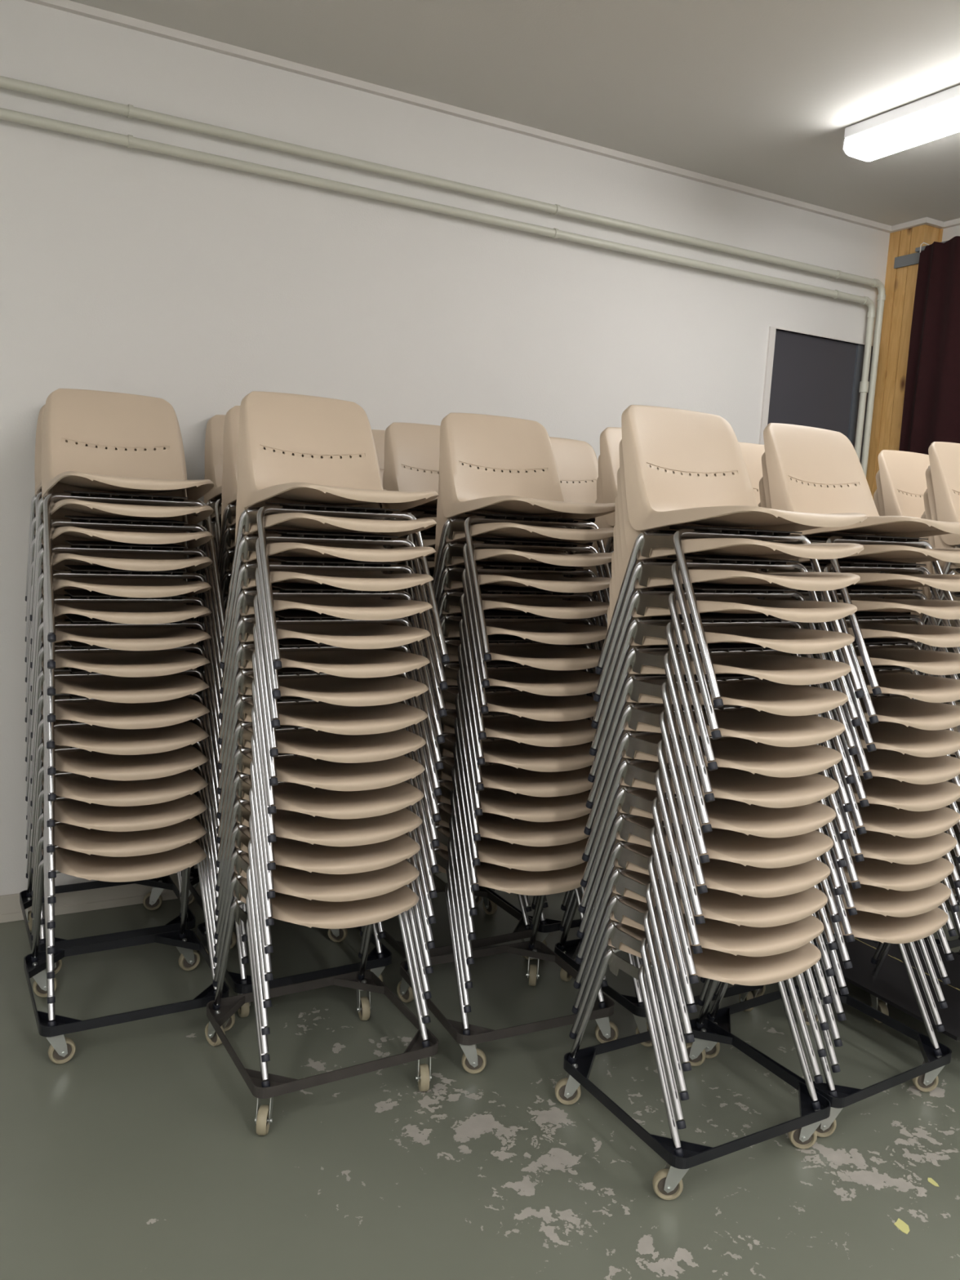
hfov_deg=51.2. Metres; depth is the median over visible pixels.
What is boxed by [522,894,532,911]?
shell chair
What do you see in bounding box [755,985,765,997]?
trolley
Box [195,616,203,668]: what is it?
shell chair
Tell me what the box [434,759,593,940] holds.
shell chair
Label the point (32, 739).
shell chair
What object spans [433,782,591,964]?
shell chair
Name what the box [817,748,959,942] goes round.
shell chair
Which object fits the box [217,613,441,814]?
shell chair
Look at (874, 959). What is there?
shell chair
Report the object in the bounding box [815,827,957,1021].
shell chair
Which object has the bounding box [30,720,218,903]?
shell chair
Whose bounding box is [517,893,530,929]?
shell chair
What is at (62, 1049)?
trolley
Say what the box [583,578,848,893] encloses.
shell chair
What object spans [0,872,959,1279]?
floor
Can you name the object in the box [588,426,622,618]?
shell chair
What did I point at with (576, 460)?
shell chair
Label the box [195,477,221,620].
shell chair
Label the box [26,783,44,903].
shell chair
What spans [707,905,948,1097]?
shell chair
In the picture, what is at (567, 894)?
shell chair
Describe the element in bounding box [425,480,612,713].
shell chair
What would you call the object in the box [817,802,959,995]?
shell chair
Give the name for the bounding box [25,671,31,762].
shell chair
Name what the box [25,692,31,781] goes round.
shell chair
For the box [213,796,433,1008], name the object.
shell chair
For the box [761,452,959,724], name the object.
shell chair
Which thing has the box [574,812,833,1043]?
shell chair
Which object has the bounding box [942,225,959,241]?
wall
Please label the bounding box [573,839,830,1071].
shell chair
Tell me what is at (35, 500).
shell chair
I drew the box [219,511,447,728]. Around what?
shell chair
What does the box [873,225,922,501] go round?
wooden post
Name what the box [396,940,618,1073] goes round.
trolley
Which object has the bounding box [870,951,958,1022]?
trolley
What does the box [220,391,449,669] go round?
shell chair
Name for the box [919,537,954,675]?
shell chair
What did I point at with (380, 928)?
shell chair
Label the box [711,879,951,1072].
shell chair
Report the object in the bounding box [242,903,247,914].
shell chair
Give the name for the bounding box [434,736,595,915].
shell chair
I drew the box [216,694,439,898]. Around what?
shell chair
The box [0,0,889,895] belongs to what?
wall
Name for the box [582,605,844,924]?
shell chair
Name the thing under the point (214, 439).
shell chair
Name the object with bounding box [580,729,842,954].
shell chair
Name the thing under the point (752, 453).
shell chair
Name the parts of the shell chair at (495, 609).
leg, plate, leg, plate, leg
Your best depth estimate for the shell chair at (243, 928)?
3.24 m
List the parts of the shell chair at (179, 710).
leg, leg, plate, leg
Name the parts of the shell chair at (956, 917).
leg, plate, leg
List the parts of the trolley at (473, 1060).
corner plate, corner plate, corner plate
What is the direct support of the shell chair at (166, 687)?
on the shell chair at (179, 710)
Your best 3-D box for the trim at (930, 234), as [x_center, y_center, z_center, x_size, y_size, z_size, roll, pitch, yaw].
[2.418,-0.630,5.769,0.145,3.404,0.020,-1,9,-29]
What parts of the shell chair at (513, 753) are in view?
leg, plate, leg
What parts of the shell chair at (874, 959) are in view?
leg, plate, leg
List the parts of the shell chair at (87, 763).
leg, leg, leg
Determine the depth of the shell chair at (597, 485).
3.46 m
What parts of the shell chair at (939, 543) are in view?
leg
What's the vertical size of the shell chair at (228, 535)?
0.747 m
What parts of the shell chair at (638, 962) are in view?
leg, leg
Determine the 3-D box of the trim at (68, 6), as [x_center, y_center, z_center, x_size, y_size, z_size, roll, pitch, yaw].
[1.013,-1.729,0.592,7.600,0.028,7.730,-1,9,-29]
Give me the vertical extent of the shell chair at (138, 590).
0.747 m
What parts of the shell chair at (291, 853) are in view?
leg, plate, leg, leg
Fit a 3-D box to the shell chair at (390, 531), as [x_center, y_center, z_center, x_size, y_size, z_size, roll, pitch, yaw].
[-0.418,-0.258,2.855,0.509,0.747,0.594,-1,9,-30]
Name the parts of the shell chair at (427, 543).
leg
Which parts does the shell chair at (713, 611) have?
leg, plate, leg, plate, leg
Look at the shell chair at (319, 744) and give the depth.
2.82 m
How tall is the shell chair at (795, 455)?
0.747 m
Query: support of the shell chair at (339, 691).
on the shell chair at (327, 717)
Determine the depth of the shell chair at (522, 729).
3.08 m
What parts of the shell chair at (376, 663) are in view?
leg, plate, leg, leg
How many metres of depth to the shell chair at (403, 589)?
3.56 m
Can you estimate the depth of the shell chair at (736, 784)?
2.59 m
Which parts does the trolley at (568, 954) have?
corner plate, corner plate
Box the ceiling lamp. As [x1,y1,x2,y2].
[842,84,959,161]
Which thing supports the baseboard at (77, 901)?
attached to the wall at (197, 287)
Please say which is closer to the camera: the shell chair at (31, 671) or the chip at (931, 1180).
the chip at (931, 1180)
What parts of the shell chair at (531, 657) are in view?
leg, plate, leg, leg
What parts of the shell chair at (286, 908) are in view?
leg, plate, leg, leg, leg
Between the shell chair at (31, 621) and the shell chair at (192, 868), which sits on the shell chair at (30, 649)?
the shell chair at (31, 621)
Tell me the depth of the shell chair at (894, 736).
2.85 m
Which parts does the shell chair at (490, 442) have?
leg, plate, leg, leg, plate, leg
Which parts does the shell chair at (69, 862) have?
leg, leg, leg, leg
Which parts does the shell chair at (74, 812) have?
leg, leg, leg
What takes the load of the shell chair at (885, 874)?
on the shell chair at (872, 899)
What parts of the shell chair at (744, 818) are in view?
leg, plate, leg, leg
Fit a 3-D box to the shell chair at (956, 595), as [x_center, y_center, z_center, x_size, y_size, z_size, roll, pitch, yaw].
[1.773,-0.116,3.278,0.509,0.747,0.594,-1,9,-30]
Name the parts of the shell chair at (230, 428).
leg, plate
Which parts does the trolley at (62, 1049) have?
corner plate, corner plate, corner plate, corner plate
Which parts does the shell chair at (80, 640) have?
leg, leg, plate, leg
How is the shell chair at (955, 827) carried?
on the shell chair at (874, 959)
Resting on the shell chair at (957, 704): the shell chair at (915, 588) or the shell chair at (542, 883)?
the shell chair at (915, 588)
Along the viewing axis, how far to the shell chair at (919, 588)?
3.35 m
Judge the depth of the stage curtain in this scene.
5.38 m
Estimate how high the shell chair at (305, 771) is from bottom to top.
0.747 m
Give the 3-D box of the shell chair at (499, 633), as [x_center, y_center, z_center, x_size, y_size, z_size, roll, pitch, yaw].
[0.130,0.035,3.207,0.509,0.747,0.594,-1,8,-26]
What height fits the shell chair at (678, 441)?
0.747 m
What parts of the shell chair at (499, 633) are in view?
leg, plate, leg, plate, leg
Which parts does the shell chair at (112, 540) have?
leg, leg, leg, leg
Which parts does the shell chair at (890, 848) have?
leg, leg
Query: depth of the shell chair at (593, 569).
3.50 m
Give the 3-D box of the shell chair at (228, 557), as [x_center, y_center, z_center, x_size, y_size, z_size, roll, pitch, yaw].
[-0.608,-0.269,3.418,0.509,0.747,0.594,-1,9,-30]
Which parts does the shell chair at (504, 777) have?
leg, plate, leg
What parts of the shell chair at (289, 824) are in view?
leg, plate, leg, leg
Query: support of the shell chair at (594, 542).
on the shell chair at (593, 569)
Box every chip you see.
[893,1217,909,1234]
[927,1177,938,1186]
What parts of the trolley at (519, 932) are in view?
corner plate, corner plate, corner plate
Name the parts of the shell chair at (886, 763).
leg, leg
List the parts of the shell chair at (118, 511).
leg, leg, leg, leg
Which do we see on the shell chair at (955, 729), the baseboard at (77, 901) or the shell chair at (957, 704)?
the shell chair at (957, 704)
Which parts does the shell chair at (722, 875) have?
leg, plate, leg, leg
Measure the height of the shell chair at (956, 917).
0.747 m
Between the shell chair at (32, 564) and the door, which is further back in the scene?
the door
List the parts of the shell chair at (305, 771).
leg, plate, leg, leg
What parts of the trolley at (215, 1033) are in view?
corner plate, corner plate, corner plate, corner plate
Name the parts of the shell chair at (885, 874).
leg, leg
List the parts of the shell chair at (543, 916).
leg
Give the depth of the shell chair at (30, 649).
3.71 m
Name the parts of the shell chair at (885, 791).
leg, leg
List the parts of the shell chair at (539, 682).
leg, plate, leg, leg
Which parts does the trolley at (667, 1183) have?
corner plate, corner plate, corner plate, corner plate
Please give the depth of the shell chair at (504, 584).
3.08 m
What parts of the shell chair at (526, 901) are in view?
leg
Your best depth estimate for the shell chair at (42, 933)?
3.79 m
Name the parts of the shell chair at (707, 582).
leg, plate, leg, plate, leg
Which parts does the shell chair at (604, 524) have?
leg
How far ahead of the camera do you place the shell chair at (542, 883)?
3.11 m
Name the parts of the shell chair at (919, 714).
leg, leg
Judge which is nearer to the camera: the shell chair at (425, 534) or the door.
the shell chair at (425, 534)
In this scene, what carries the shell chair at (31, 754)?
on the shell chair at (31, 784)
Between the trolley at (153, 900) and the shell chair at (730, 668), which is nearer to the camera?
the shell chair at (730, 668)
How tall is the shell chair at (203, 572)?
0.747 m
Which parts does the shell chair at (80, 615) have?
leg, leg, leg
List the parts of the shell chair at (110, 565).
leg, leg, leg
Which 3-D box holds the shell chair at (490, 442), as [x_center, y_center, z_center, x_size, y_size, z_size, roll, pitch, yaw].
[0.149,-0.344,3.158,0.509,0.747,0.594,-1,8,-26]
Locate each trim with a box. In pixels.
[24,0,959,233]
[866,230,901,498]
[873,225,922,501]
[898,224,942,448]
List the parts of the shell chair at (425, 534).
leg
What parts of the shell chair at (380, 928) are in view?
leg, leg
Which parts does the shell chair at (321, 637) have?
leg, plate, leg, plate, leg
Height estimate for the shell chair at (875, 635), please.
0.747 m
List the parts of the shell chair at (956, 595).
leg, plate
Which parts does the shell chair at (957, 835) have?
plate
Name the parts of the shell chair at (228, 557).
leg, plate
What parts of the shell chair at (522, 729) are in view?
leg, plate, leg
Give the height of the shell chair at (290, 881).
0.747 m
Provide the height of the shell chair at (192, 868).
0.747 m
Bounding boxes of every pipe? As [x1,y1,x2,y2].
[0,75,885,477]
[0,107,875,459]
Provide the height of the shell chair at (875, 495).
0.747 m
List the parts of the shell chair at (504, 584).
leg, plate, leg, plate, leg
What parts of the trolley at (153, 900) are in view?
corner plate, corner plate, corner plate, corner plate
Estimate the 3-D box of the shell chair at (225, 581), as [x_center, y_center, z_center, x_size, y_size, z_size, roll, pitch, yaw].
[-0.612,-0.193,3.426,0.509,0.747,0.594,-1,9,-30]
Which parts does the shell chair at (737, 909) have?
leg, plate, leg, leg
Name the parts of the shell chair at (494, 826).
leg, plate, leg, leg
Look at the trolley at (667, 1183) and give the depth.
2.75 m
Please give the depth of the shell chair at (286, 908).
2.83 m
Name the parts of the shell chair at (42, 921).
leg, leg, leg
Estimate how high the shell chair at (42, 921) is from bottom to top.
0.747 m
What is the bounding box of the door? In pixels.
[758,326,872,463]
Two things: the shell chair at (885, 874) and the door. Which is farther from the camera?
the door
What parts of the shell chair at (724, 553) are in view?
leg, plate, leg, leg, plate, leg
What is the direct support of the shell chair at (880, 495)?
on the shell chair at (875, 495)
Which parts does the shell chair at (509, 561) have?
leg, plate, leg, plate, leg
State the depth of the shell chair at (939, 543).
3.31 m
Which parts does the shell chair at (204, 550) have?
leg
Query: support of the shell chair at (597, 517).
on the shell chair at (594, 542)
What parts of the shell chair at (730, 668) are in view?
leg, plate, leg, leg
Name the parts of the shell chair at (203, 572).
leg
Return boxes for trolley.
[19,875,200,974]
[23,929,235,1064]
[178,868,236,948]
[196,917,391,1017]
[204,969,438,1135]
[359,884,533,960]
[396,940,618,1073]
[446,882,481,905]
[482,886,582,946]
[554,937,764,1047]
[555,1017,831,1199]
[704,982,951,1137]
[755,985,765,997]
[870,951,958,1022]
[924,898,959,948]
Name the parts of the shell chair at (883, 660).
leg, plate, leg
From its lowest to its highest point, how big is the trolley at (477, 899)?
0.140 m
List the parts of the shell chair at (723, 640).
leg, plate, leg, plate, leg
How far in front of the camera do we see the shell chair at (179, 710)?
3.05 m
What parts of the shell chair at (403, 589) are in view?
leg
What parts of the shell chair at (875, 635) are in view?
leg, plate, leg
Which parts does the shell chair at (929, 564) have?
leg, plate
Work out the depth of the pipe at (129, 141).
4.31 m
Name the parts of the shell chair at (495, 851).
leg, plate, leg, leg, leg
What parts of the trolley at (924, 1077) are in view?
corner plate, corner plate, corner plate, corner plate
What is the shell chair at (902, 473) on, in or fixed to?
on the shell chair at (880, 495)
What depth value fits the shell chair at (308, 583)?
2.81 m
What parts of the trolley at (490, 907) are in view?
corner plate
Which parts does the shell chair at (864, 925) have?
leg, leg, leg, leg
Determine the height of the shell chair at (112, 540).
0.747 m
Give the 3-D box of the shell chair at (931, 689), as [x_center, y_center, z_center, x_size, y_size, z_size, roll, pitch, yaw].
[1.120,0.193,3.008,0.509,0.747,0.594,-2,9,-32]
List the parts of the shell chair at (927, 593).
plate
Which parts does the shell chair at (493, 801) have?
leg, plate, leg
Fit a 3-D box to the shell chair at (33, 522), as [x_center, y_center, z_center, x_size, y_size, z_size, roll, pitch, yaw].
[-1.342,-0.409,3.613,0.509,0.747,0.594,-1,9,-29]
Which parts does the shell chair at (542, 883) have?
plate, leg, leg, leg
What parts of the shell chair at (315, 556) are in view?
leg, plate, leg, plate, leg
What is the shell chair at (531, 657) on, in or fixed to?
on the shell chair at (539, 682)
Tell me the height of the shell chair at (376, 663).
0.747 m
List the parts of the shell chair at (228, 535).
leg, plate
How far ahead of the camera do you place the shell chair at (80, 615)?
3.10 m
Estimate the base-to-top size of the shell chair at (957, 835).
0.747 m
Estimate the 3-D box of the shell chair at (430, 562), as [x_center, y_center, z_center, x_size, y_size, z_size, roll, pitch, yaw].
[-0.083,-0.201,3.732,0.509,0.747,0.594,-1,9,-30]
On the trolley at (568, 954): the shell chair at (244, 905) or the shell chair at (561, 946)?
the shell chair at (561, 946)
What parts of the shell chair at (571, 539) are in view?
leg, plate, leg, leg, plate, leg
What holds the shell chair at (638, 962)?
on the shell chair at (561, 946)
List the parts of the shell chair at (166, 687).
leg, leg, plate, leg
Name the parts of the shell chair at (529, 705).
plate, leg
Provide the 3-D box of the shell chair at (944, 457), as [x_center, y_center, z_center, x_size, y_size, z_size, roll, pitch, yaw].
[1.782,-0.267,3.260,0.509,0.747,0.594,-1,9,-29]
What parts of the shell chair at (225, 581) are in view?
leg, plate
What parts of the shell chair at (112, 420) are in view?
leg, plate, leg, leg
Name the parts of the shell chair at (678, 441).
leg, plate, leg, plate, leg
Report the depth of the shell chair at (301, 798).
2.80 m
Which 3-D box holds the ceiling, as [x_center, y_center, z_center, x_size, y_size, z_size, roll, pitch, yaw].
[1.016,-1.793,0.583,7.840,0.100,7.970,-1,9,-29]
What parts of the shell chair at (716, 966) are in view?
leg, plate, leg, leg, leg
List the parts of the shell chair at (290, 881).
leg, plate, leg, leg, leg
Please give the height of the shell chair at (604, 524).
0.747 m
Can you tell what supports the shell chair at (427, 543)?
on the shell chair at (430, 562)
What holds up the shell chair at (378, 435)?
on the shell chair
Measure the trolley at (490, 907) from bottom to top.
0.140 m
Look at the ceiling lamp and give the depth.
4.08 m
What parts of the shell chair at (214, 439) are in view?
leg, plate, leg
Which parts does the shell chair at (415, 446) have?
leg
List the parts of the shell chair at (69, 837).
leg, leg, leg, leg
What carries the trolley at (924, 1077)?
on the floor
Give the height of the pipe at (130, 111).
3.076 m
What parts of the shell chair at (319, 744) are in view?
leg, plate, leg, leg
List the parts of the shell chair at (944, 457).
leg, plate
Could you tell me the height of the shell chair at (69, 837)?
0.747 m
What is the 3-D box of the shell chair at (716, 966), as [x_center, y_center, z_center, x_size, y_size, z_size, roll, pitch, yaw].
[0.608,0.888,2.799,0.509,0.747,0.594,-1,9,-29]
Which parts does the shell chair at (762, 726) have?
leg, plate, leg, leg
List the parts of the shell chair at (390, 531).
leg, plate, leg, leg, plate, leg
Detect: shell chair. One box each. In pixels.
[25,404,187,601]
[25,488,41,621]
[25,537,35,641]
[25,561,33,662]
[25,586,31,682]
[25,621,31,702]
[25,628,31,722]
[25,651,31,742]
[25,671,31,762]
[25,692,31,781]
[25,715,31,801]
[25,754,31,839]
[26,738,32,819]
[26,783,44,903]
[26,806,188,924]
[26,829,189,943]
[29,388,225,642]
[30,440,223,669]
[30,507,223,696]
[30,533,222,722]
[30,559,221,749]
[30,586,221,775]
[30,640,220,827]
[30,674,220,853]
[30,697,219,878]
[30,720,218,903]
[31,613,220,801]
[31,744,218,928]
[31,768,217,954]
[31,793,217,978]
[31,817,216,1004]
[31,840,216,1026]
[190,820,198,875]
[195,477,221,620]
[195,493,222,596]
[195,537,214,621]
[195,592,204,644]
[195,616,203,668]
[196,414,225,573]
[201,896,383,984]
[212,847,431,1062]
[212,872,430,1087]
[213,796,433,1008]
[213,822,431,1035]
[214,771,435,981]
[215,720,437,926]
[215,746,435,954]
[216,668,439,871]
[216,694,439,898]
[217,405,386,573]
[217,528,444,786]
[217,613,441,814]
[217,642,440,842]
[218,455,236,572]
[218,491,444,756]
[219,442,448,698]
[219,472,235,582]
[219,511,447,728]
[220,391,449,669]
[221,502,235,598]
[222,570,231,609]
[235,897,385,964]
[239,904,247,941]
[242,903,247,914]
[371,429,385,508]
[382,422,440,573]
[382,474,435,626]
[383,462,439,641]
[398,569,430,679]
[404,560,434,626]
[404,849,605,1035]
[421,496,611,739]
[422,454,613,688]
[422,524,609,765]
[423,549,607,791]
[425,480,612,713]
[426,643,601,816]
[427,412,615,662]
[427,662,600,841]
[429,689,598,866]
[431,709,596,891]
[431,804,606,988]
[431,827,608,1013]
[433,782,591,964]
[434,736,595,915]
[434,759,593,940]
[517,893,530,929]
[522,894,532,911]
[540,907,546,924]
[542,897,548,907]
[549,436,598,523]
[557,861,644,1007]
[559,889,647,983]
[560,480,595,545]
[560,889,643,964]
[567,919,821,1156]
[568,892,823,1128]
[571,866,827,1100]
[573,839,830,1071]
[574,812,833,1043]
[576,785,835,1013]
[577,757,839,983]
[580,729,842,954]
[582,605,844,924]
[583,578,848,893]
[586,551,851,863]
[587,524,854,832]
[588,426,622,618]
[588,542,600,696]
[589,455,613,622]
[589,477,613,645]
[589,495,857,802]
[590,521,607,671]
[591,467,860,770]
[591,499,611,648]
[593,439,863,739]
[595,404,866,707]
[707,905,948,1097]
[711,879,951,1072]
[737,441,764,505]
[756,568,959,835]
[758,502,959,779]
[759,476,959,751]
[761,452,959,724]
[763,422,959,696]
[800,622,959,807]
[813,853,954,1047]
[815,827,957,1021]
[816,773,959,968]
[817,697,959,888]
[817,721,959,915]
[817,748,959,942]
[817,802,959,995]
[820,672,959,862]
[870,848,959,964]
[871,871,959,976]
[872,824,959,943]
[873,489,880,515]
[875,470,915,563]
[878,449,929,537]
[909,639,959,732]
[911,612,959,706]
[913,586,959,704]
[915,562,959,678]
[917,441,959,642]
[918,465,959,648]
[918,488,959,673]
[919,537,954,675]
[920,511,956,675]
[943,801,959,843]
[947,778,959,811]
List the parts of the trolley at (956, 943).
corner plate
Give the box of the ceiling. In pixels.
[69,0,959,226]
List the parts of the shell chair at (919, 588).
plate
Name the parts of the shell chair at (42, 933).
leg, leg, leg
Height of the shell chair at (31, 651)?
0.747 m
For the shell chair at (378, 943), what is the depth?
3.30 m
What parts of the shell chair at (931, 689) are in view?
leg, plate, leg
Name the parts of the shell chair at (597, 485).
leg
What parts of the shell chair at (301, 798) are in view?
leg, plate, leg, leg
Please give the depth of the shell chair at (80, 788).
3.03 m
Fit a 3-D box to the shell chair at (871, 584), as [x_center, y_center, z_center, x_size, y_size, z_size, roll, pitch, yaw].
[1.137,-0.110,2.969,0.509,0.747,0.594,-2,9,-32]
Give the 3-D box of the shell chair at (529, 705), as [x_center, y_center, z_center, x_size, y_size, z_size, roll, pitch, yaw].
[0.118,0.262,3.239,0.509,0.747,0.594,-1,8,-26]
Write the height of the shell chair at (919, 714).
0.747 m
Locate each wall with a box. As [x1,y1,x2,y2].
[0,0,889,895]
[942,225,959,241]
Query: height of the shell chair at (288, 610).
0.747 m
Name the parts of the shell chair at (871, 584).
plate, leg, plate, leg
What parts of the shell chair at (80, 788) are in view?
leg, leg, leg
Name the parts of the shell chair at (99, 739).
leg, plate, leg, plate, leg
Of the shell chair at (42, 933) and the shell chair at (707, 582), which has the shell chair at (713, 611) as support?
the shell chair at (707, 582)
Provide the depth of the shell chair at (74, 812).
3.04 m
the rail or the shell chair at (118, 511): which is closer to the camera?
the shell chair at (118, 511)
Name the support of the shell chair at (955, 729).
on the shell chair
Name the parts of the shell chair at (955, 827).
plate, leg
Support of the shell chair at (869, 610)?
on the shell chair at (875, 635)
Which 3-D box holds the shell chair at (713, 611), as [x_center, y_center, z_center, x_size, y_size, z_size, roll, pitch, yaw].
[0.657,-0.021,2.678,0.509,0.747,0.594,-1,9,-29]
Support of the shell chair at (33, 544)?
on the shell chair at (32, 564)
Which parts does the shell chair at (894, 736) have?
leg, leg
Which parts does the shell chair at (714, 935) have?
leg, plate, leg, leg, leg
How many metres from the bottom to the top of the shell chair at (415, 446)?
0.747 m
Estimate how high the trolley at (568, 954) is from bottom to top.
0.140 m
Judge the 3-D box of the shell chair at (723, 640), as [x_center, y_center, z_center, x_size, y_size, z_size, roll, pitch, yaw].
[0.654,0.055,2.688,0.509,0.747,0.594,-1,9,-29]
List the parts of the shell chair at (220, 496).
leg, leg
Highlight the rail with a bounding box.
[893,240,946,268]
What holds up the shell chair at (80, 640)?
on the shell chair at (131, 664)
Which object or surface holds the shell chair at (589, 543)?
on the shell chair
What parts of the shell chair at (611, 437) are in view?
leg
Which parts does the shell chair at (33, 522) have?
leg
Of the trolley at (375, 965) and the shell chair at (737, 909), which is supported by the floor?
the trolley at (375, 965)
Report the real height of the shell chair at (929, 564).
0.747 m
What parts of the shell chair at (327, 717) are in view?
leg, plate, leg, leg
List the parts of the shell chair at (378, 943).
leg, leg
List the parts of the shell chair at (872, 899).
leg, leg, leg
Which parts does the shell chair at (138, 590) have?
leg, plate, leg, leg, leg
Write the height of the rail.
0.076 m
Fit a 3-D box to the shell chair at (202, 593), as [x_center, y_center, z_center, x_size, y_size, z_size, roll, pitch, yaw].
[-0.820,-0.198,3.942,0.509,0.747,0.594,-1,9,-29]
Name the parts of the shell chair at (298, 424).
leg, plate, leg, leg, plate, leg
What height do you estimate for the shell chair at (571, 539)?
0.747 m
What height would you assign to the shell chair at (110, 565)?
0.747 m
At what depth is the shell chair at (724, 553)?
2.57 m
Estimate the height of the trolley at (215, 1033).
0.140 m
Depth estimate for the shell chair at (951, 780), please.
3.42 m
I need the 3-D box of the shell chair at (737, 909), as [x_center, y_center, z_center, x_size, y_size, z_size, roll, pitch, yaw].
[0.617,0.737,2.778,0.509,0.747,0.594,-1,9,-29]
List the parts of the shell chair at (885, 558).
plate, leg, plate, leg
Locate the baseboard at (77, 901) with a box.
[0,873,201,923]
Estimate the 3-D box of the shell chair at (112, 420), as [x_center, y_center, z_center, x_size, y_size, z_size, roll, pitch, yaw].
[-1.086,-0.402,3.083,0.509,0.747,0.594,-1,9,-30]
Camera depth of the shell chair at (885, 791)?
2.85 m
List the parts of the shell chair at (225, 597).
leg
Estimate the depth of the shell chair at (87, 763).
3.04 m
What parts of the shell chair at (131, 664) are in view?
leg, plate, leg, plate, leg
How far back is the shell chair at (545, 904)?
3.84 m
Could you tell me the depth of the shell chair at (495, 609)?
3.09 m
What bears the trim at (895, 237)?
attached to the wall at (197, 287)
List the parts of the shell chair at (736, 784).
leg, plate, leg, leg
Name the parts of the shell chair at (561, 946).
leg, leg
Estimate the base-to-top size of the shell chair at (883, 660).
0.747 m
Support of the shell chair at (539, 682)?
on the shell chair at (529, 705)
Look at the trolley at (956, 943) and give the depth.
3.89 m
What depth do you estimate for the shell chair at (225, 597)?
3.40 m
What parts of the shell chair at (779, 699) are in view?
leg, plate, leg, leg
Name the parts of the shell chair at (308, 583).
leg, plate, leg, plate, leg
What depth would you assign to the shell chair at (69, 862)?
3.07 m
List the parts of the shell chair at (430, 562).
leg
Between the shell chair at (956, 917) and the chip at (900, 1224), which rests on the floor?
the chip at (900, 1224)
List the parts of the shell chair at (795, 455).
plate, leg, leg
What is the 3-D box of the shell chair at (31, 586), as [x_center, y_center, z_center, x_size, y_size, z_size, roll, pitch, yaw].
[-1.357,-0.182,3.643,0.509,0.747,0.594,-1,9,-29]
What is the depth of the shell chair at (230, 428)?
3.42 m
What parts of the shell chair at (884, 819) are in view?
leg, leg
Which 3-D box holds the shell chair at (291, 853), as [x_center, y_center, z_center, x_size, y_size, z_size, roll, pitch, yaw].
[-0.469,0.651,2.973,0.509,0.747,0.594,-1,9,-30]
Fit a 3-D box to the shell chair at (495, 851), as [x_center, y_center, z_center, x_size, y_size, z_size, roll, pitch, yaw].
[0.092,0.716,3.297,0.509,0.747,0.594,-1,8,-26]
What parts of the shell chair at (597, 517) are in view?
leg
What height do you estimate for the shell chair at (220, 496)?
0.747 m
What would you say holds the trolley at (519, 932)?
on the floor
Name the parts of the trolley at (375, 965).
corner plate, corner plate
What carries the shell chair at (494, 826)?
on the shell chair at (495, 851)
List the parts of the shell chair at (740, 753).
leg, plate, leg, leg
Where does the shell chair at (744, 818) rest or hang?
on the shell chair at (734, 846)
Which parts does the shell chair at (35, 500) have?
leg, leg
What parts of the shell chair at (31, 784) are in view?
leg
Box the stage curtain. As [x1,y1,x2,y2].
[898,235,959,454]
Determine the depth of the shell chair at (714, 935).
2.61 m
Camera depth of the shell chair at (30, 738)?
3.76 m
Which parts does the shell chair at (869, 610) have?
plate, leg, plate, leg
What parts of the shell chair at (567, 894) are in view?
leg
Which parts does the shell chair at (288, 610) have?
leg, plate, leg, plate, leg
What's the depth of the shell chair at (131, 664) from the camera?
3.08 m
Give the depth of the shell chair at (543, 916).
3.85 m
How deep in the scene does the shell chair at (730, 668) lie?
2.61 m
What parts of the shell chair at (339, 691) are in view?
leg, plate, leg, leg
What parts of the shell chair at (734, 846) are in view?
leg, plate, leg, leg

